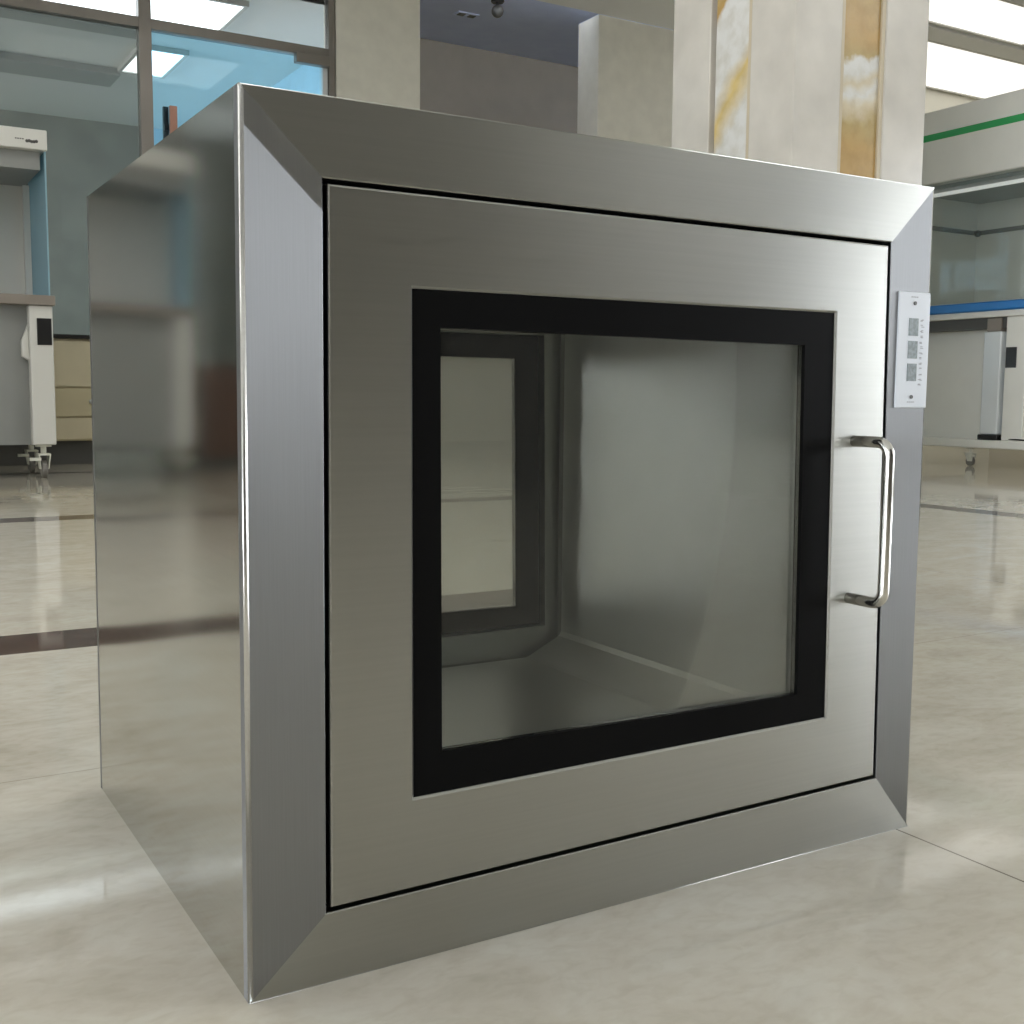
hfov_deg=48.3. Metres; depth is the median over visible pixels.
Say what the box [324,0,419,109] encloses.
wall pillar
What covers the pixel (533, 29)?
ceiling
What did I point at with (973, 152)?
fume hood
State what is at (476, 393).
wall
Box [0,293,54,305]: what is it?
countertop
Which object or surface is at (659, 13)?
ceiling
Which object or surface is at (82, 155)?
wall
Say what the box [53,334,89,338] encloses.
countertop
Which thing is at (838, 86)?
marble column
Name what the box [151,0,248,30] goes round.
ceiling light
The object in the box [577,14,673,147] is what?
wall pillar
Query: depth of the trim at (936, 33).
9.85 m
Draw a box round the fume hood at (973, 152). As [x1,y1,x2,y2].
[922,89,1023,465]
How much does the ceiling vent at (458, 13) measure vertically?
0.012 m
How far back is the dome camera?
9.42 m
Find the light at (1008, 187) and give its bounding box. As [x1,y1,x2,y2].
[934,170,1023,203]
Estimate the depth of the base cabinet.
6.96 m
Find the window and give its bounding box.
[0,0,335,156]
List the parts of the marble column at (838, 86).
inlay trim, inlay trim, inlay trim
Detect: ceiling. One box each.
[0,0,324,128]
[420,0,670,66]
[537,0,674,29]
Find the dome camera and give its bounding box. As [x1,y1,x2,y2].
[491,0,503,17]
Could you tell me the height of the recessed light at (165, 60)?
0.040 m
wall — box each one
[0,109,162,334]
[272,65,319,94]
[420,38,577,440]
[925,88,979,112]
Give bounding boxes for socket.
[20,324,28,359]
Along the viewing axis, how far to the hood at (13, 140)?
5.70 m
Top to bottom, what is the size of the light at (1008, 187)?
0.040 m
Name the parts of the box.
frame rail, panel, frame rail, door, frame rail, frame rail, door, handle, frame rail, control plate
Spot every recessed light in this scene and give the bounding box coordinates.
[117,45,188,78]
[926,40,1023,98]
[929,0,1023,46]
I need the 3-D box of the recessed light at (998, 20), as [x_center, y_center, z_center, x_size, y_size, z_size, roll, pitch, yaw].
[3.646,-4.002,9.100,2.260,0.040,0.680,-3,7,-31]
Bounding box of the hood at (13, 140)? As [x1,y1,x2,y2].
[0,125,46,155]
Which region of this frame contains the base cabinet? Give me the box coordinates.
[0,338,92,465]
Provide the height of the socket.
0.184 m
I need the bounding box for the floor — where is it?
[0,440,1023,1023]
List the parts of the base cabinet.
cabinet door, drawer, drawer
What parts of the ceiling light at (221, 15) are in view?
lamp frame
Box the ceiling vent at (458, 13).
[453,11,478,18]
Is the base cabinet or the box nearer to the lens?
the box
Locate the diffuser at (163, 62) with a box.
[123,51,182,75]
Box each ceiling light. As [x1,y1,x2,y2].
[46,0,135,15]
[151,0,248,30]
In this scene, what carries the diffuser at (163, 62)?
attached to the recessed light at (165, 60)
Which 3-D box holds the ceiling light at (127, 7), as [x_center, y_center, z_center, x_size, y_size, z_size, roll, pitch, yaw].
[-2.970,-3.667,8.149,0.616,0.040,0.339,-3,7,-31]
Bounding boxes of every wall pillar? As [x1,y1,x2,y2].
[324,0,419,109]
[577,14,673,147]
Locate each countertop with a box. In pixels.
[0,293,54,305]
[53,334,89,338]
[929,309,1023,320]
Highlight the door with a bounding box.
[151,31,330,138]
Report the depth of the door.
8.00 m
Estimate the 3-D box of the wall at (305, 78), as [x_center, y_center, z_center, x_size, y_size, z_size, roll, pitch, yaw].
[-2.162,-2.301,10.690,0.120,3.260,4.640,-3,7,-31]
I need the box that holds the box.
[86,82,934,1003]
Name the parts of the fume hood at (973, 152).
panel, panel, tray frame, sill, rail, panel, control panel, leg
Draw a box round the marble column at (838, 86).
[671,0,929,184]
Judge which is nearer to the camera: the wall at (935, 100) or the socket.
the socket
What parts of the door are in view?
handle, handle, glass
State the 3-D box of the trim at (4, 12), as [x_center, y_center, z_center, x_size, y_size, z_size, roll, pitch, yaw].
[-5.415,-3.596,7.357,5.990,0.059,0.220,-3,7,-31]
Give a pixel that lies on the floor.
(922, 921)
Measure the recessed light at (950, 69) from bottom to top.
0.040 m
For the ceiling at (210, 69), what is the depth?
9.80 m
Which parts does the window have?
frame, pane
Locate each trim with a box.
[0,7,135,38]
[0,51,120,86]
[928,24,1023,62]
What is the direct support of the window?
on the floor
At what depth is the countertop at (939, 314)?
7.44 m
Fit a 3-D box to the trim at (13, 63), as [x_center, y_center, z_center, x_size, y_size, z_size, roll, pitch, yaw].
[-6.138,-3.731,8.624,6.050,0.059,0.450,-3,7,-31]

